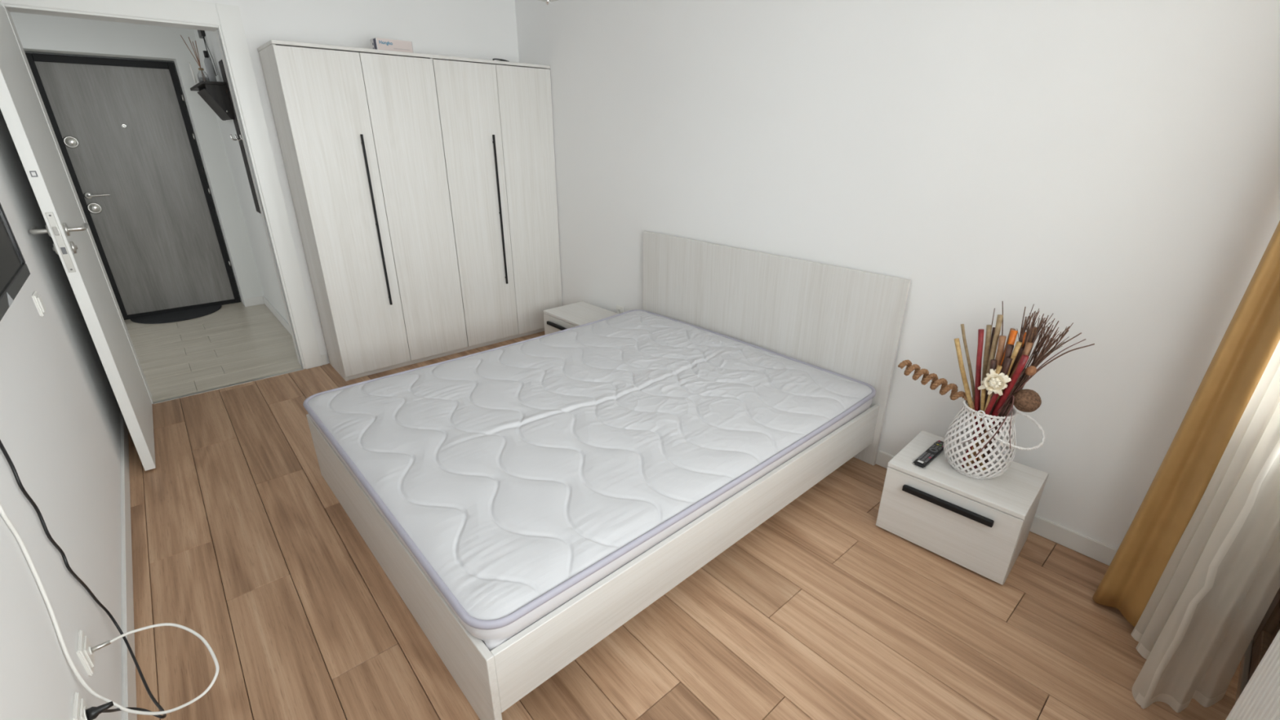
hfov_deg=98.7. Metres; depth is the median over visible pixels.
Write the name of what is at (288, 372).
trim
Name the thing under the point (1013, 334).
stick
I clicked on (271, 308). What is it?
baseboard
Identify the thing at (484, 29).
wall
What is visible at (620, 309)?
wall socket
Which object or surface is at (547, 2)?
pendant lamp
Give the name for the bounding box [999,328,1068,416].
twig
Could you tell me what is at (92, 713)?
power cable
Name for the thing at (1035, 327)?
stick
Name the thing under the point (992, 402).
stick
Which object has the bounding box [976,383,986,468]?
stick
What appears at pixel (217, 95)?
coat rack
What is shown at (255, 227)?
wall
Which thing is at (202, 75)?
bottle
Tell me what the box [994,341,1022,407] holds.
stick
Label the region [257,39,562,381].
wardrobe
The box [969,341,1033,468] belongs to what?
stick
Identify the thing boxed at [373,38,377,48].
print
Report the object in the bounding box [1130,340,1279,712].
sheer curtain
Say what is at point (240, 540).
floor
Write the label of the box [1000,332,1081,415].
twig
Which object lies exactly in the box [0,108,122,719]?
wall
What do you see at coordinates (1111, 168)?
wall
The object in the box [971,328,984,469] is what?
stick
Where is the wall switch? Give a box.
[31,291,45,316]
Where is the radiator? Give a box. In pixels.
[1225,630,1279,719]
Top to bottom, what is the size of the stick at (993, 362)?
0.439 m
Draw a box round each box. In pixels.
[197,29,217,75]
[369,37,413,53]
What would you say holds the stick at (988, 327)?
in the vase
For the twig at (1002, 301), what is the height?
0.635 m
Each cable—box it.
[0,440,166,719]
[0,502,219,715]
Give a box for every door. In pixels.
[0,4,155,471]
[24,52,240,319]
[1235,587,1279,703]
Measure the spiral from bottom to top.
0.156 m
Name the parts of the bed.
footboard, rail, headboard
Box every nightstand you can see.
[543,301,618,334]
[875,430,1048,585]
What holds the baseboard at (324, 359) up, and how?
attached to the wall at (484, 29)
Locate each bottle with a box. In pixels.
[197,67,209,82]
[203,50,217,81]
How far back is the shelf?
3.72 m
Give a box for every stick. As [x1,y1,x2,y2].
[954,337,986,471]
[960,324,987,466]
[960,393,999,467]
[965,364,1002,470]
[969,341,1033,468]
[970,329,1017,468]
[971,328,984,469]
[976,359,997,467]
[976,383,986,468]
[977,356,1013,443]
[979,314,1003,415]
[981,324,991,385]
[982,326,1036,451]
[986,354,1029,438]
[989,327,995,354]
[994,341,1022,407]
[995,335,1006,368]
[999,344,1013,373]
[1000,328,1015,364]
[1008,346,1023,377]
[1011,331,1026,368]
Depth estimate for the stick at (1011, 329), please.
1.94 m
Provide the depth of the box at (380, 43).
3.25 m
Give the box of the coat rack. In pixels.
[190,59,261,213]
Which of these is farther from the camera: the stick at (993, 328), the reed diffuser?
the reed diffuser
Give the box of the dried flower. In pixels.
[977,368,1011,400]
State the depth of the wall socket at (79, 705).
1.17 m
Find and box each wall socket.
[71,692,88,719]
[75,630,94,675]
[616,304,623,313]
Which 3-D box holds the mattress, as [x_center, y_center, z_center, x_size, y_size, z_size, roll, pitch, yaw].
[-0.196,0.242,2.529,2.034,0.258,1.698,-19,29,-39]
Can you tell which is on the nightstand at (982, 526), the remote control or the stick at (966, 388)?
the remote control
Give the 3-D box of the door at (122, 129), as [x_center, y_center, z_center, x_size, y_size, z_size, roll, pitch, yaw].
[-4.157,-1.391,4.622,0.877,2.035,0.108,-18,29,-38]
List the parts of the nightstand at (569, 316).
handle, drawer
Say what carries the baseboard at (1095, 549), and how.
attached to the wall at (1111, 168)
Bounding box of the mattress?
[302,309,875,651]
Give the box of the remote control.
[913,440,943,467]
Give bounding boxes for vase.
[942,396,1045,479]
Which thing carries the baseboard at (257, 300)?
attached to the wall at (40, 33)
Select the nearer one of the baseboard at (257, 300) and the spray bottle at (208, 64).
the spray bottle at (208, 64)
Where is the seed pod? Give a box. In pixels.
[993,365,1036,424]
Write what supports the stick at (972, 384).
in the vase
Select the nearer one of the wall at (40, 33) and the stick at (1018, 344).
the stick at (1018, 344)
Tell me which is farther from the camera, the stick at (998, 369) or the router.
the router
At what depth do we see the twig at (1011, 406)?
1.89 m
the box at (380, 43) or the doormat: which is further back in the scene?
the doormat
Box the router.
[188,62,197,84]
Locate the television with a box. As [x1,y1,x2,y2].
[0,203,30,320]
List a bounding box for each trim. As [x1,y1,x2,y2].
[0,0,322,404]
[152,368,303,404]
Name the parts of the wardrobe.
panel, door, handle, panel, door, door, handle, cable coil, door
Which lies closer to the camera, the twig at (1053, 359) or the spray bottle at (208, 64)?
the twig at (1053, 359)
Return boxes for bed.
[306,231,911,719]
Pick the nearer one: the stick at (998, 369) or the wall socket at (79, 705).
the wall socket at (79, 705)
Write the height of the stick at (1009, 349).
0.504 m
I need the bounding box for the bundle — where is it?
[982,303,1073,463]
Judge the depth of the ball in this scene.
1.87 m
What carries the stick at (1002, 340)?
in the vase
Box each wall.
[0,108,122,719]
[9,11,263,306]
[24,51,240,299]
[193,29,288,324]
[194,0,519,363]
[515,0,1279,549]
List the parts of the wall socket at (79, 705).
frame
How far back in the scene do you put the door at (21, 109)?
2.40 m
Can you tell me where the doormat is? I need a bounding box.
[129,304,222,324]
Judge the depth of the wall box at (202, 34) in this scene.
3.99 m
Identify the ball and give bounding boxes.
[1000,389,1041,413]
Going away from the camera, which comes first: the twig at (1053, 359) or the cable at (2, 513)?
the cable at (2, 513)
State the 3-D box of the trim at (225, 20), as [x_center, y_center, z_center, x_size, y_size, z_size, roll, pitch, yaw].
[-2.655,-0.853,3.173,1.031,2.145,0.182,-18,29,-38]
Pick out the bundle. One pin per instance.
(1036, 361)
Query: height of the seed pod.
0.268 m
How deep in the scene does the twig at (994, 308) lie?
1.95 m
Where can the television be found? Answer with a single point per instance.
(14, 271)
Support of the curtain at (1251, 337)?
hanging from the rail
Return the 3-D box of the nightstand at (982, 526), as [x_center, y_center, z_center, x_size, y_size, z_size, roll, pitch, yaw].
[1.247,0.563,2.160,0.384,0.315,0.460,-21,30,-41]
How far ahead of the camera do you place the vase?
1.99 m
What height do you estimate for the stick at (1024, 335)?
0.543 m
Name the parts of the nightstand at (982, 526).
handle, drawer, panel, panel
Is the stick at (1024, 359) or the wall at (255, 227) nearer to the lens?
the stick at (1024, 359)
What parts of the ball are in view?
stem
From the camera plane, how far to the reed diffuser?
3.84 m
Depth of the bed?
2.35 m
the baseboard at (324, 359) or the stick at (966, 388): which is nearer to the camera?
the stick at (966, 388)
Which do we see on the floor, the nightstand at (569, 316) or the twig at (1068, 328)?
the nightstand at (569, 316)
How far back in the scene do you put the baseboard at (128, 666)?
1.91 m
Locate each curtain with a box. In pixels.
[1092,220,1279,626]
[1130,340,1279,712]
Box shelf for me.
[190,80,226,90]
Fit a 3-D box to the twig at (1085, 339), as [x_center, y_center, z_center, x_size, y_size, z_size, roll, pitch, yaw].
[1.354,0.173,1.911,0.023,0.572,0.176,-16,27,-34]
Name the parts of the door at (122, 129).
lever handle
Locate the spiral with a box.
[897,360,977,422]
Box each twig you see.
[961,395,1014,457]
[988,307,995,358]
[993,338,1085,439]
[995,343,1094,427]
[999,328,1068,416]
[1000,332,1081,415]
[1001,301,1003,335]
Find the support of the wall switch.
attached to the wall at (60, 411)
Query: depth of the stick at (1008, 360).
1.89 m
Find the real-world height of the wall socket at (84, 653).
0.082 m
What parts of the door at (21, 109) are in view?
magnet plate, lever handle, lock plate, lever handle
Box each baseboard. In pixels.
[120,411,137,719]
[243,296,264,306]
[262,295,291,334]
[320,353,328,364]
[875,449,1117,565]
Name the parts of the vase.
bail handle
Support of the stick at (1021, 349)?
in the vase
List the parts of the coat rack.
sloping panel, panel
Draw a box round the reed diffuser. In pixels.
[180,35,209,82]
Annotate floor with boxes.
[124,301,1240,719]
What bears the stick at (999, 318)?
in the vase
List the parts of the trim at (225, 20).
strike plate, casing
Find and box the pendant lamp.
[539,0,557,4]

